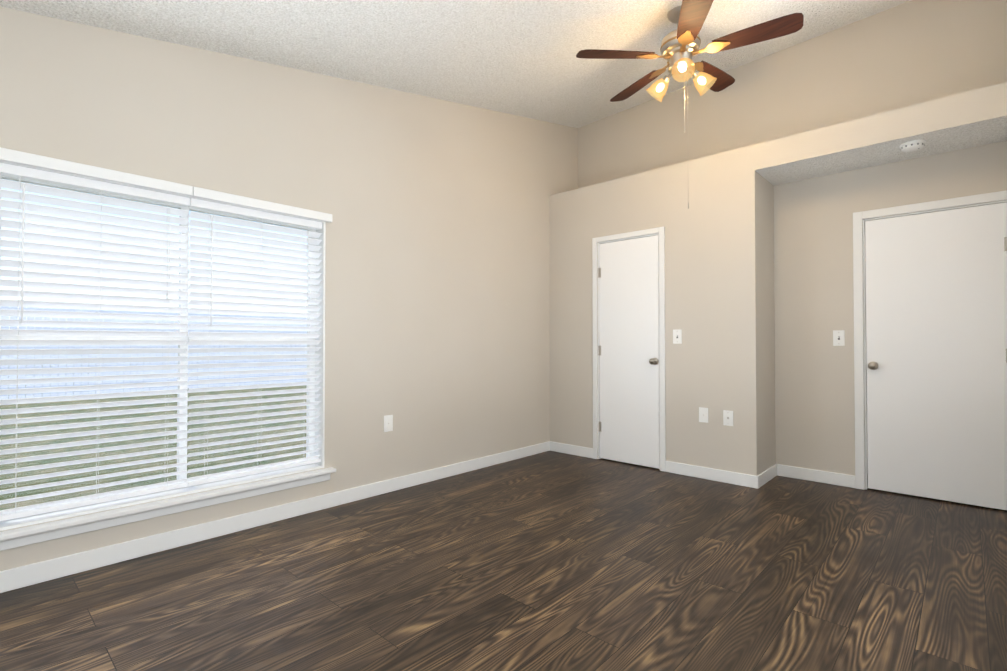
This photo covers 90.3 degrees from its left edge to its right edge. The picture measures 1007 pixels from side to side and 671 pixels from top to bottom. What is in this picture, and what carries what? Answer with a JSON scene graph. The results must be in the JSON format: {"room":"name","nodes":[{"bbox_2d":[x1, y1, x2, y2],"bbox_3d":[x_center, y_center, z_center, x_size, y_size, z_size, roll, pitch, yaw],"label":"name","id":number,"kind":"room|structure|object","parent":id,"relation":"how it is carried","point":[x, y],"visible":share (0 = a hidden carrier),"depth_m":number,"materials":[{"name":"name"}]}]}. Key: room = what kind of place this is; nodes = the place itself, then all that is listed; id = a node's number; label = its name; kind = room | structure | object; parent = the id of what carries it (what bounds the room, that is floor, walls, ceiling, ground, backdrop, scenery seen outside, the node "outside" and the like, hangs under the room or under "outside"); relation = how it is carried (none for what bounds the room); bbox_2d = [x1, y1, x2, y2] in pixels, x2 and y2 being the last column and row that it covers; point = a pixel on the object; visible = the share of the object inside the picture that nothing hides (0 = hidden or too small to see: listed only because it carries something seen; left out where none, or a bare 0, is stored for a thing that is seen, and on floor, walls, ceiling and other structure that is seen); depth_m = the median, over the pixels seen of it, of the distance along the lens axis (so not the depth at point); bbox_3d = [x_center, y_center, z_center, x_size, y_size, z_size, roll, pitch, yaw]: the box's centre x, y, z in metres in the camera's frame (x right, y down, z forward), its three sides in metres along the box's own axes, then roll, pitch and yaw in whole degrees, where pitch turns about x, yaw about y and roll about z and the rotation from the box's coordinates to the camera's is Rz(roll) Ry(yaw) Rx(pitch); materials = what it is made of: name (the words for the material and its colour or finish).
{"room":"empty bedroom","nodes":[
{"label":"empty bedroom","id":0,"kind":"room"},
{"bbox_2d":[0,7,577,570],"bbox_3d":[-1.241,-0.758,3.276,0.150,3.750,6.150,-1,-1,43],"label":"wall","id":1,"kind":"structure","parent":0,"point":[438,285],"depth_m":3.47,"materials":[{"name":"beige paint"}]},
{"bbox_2d":[0,161,335,550],"bbox_3d":[-1.710,0.087,2.711,0.212,1.685,1.638,-1,-1,43],"label":"window","id":2,"kind":"structure","parent":1,"relation":"in","point":[69,512],"depth_m":2.69,"materials":[{"name":"white paint"}]},
{"bbox_2d":[0,163,321,520],"bbox_3d":[-1.703,0.033,2.706,0.066,1.548,1.502,-1,-1,43],"label":"window blinds","id":3,"kind":"object","parent":2,"relation":"attached to","point":[19,172],"visible":0.98,"depth_m":2.56,"materials":[{"name":"white plastic"}]},
{"bbox_2d":[0,147,331,222],"bbox_3d":[-1.659,-0.770,2.688,0.034,0.052,1.580,-1,-1,43],"label":"window valance","id":4,"kind":"object","parent":2,"relation":"attached to","point":[43,162],"visible":0.96,"depth_m":2.53,"materials":[{"name":"white paint"}]},
{"bbox_2d":[0,441,549,592],"bbox_3d":[-1.351,1.068,3.011,0.013,0.092,5.350,-1,-1,43],"label":"baseboard","id":5,"kind":"structure","parent":1,"relation":"attached to","point":[35,573],"depth_m":2.78,"materials":[{"name":"white paint"}]},
{"bbox_2d":[384,415,392,431],"bbox_3d":[-0.824,0.630,3.590,0.010,0.116,0.072,-1,-1,43],"label":"outlet","id":6,"kind":"object","parent":1,"relation":"attached to","point":[388,422],"visible":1,"depth_m":3.58,"materials":[{"name":"white plastic"}]},
{"bbox_2d":[0,0,910,127],"bbox_3d":[0.044,-1.846,2.103,3.650,1.490,6.150,-1,-1,43],"label":"ceiling","id":7,"kind":"structure","parent":0,"point":[516,57],"depth_m":3.15,"materials":[{"name":"white paint"}]},
{"bbox_2d":[576,0,803,208],"bbox_3d":[1.148,-1.417,3.157,1.276,1.258,1.246,-1,-1,43],"label":"ceiling fan","id":8,"kind":"object","parent":7,"relation":"hanging from","point":[680,46],"visible":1,"depth_m":3.05,"materials":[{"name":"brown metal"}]},
{"bbox_2d":[0,451,1006,670],"bbox_3d":[0.044,1.150,2.062,3.650,0.100,6.150,-1,-1,43],"label":"floor","id":9,"kind":"structure","parent":0,"point":[550,561],"depth_m":2.19,"materials":[{"name":"laminate"}]},
{"bbox_2d":[549,145,775,475],"bbox_3d":[1.331,-0.135,4.533,1.910,2.540,0.500,-1,-1,43],"label":"wall","id":10,"kind":"structure","parent":0,"point":[719,276],"depth_m":4.01,"materials":[{"name":"beige paint"}]},
{"bbox_2d":[598,235,659,468],"bbox_3d":[1.082,0.137,4.405,0.586,1.968,0.108,-1,-1,43],"label":"closet door","id":11,"kind":"structure","parent":10,"relation":"in","point":[628,346],"depth_m":4.40,"materials":[{"name":"white paint"}]},
{"bbox_2d":[592,226,665,471],"bbox_3d":[1.120,0.114,4.441,0.700,2.040,0.116,-1,-1,43],"label":"door frame","id":12,"kind":"structure","parent":10,"relation":"attached to","point":[660,231],"depth_m":4.31,"materials":[{"name":"white paint"}]},
{"bbox_2d":[673,329,681,343],"bbox_3d":[1.420,0.009,4.097,0.072,0.116,0.016,-1,-1,43],"label":"light switch","id":13,"kind":"object","parent":10,"relation":"attached to","point":[677,336],"visible":1,"depth_m":4.10,"materials":[{"name":"white plastic"}]},
{"bbox_2d":[550,441,854,488],"bbox_3d":[1.855,1.082,4.023,3.324,0.092,0.513,-1,-1,43],"label":"baseboard","id":14,"kind":"structure","parent":10,"relation":"attached to","point":[752,481],"depth_m":3.90,"materials":[{"name":"white paint"}]},
{"bbox_2d":[699,407,707,422],"bbox_3d":[1.576,0.627,3.948,0.072,0.116,0.010,-1,-1,43],"label":"outlet","id":15,"kind":"object","parent":10,"relation":"attached to","point":[703,414],"visible":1,"depth_m":3.94,"materials":[{"name":"white plastic"}]},
{"bbox_2d":[723,410,732,425],"bbox_3d":[1.715,0.630,3.823,0.072,0.116,0.012,-1,-1,43],"label":"outlet","id":16,"kind":"object","parent":10,"relation":"attached to","point":[727,417],"visible":1,"depth_m":3.82,"materials":[{"name":"white plastic"}]},
{"bbox_2d":[578,0,1006,474],"bbox_3d":[2.080,-0.744,4.292,3.350,3.750,0.150,-1,-1,43],"label":"wall","id":17,"kind":"structure","parent":0,"point":[911,52],"depth_m":3.83,"materials":[{"name":"beige paint"}]},
{"bbox_2d":[833,330,844,345],"bbox_3d":[2.518,0.019,3.763,0.072,0.116,0.016,-1,-1,43],"label":"hall light switch","id":18,"kind":"object","parent":17,"relation":"attached to","point":[838,337],"visible":1,"depth_m":3.76,"materials":[{"name":"white plastic"}]},
{"bbox_2d":[754,82,1006,185],"bbox_3d":[2.561,-1.326,3.413,1.440,0.190,0.500,-1,-1,43],"label":"header","id":19,"kind":"object","parent":17,"relation":"attached to","point":[970,119],"visible":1,"depth_m":3.25,"materials":[{"name":"beige paint"}]},
{"bbox_2d":[899,140,925,151],"bbox_3d":[2.632,-1.213,3.223,0.136,0.040,0.136,-1,-1,43],"label":"smoke detector","id":20,"kind":"object","parent":19,"relation":"attached to","point":[913,146],"visible":1,"depth_m":3.19,"materials":[{"name":"white plastic"}]},
{"bbox_2d":[853,190,1006,489],"bbox_3d":[2.963,0.104,3.453,0.884,2.032,0.166,-1,-1,43],"label":"door frame","id":21,"kind":"structure","parent":17,"relation":"attached to","point":[860,364],"depth_m":3.66,"materials":[{"name":"white paint"}]},
{"bbox_2d":[865,202,1006,509],"bbox_3d":[2.913,0.133,3.394,0.746,1.948,0.108,-1,-1,43],"label":"hall door","id":22,"kind":"structure","parent":17,"relation":"in","point":[936,321],"depth_m":3.39,"materials":[{"name":"white paint"}]},
{"label":"outside","id":23,"kind":"structure","parent":0,"visible":0},
{"bbox_2d":[0,361,306,509],"bbox_3d":[-15.971,1.574,14.504,36.730,0.100,60.000,-1,-1,43],"label":"lawn","id":24,"kind":"structure","parent":23,"point":[83,465],"depth_m":6.62,"materials":[{"name":"green plant"}]},
{"bbox_2d":[0,306,306,399],"bbox_3d":[-10.195,0.351,13.316,0.150,2.312,34.068,-1,-1,43],"label":"fence","id":25,"kind":"object","parent":24,"relation":"on","point":[34,395],"depth_m":13.48,"materials":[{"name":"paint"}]}
]}

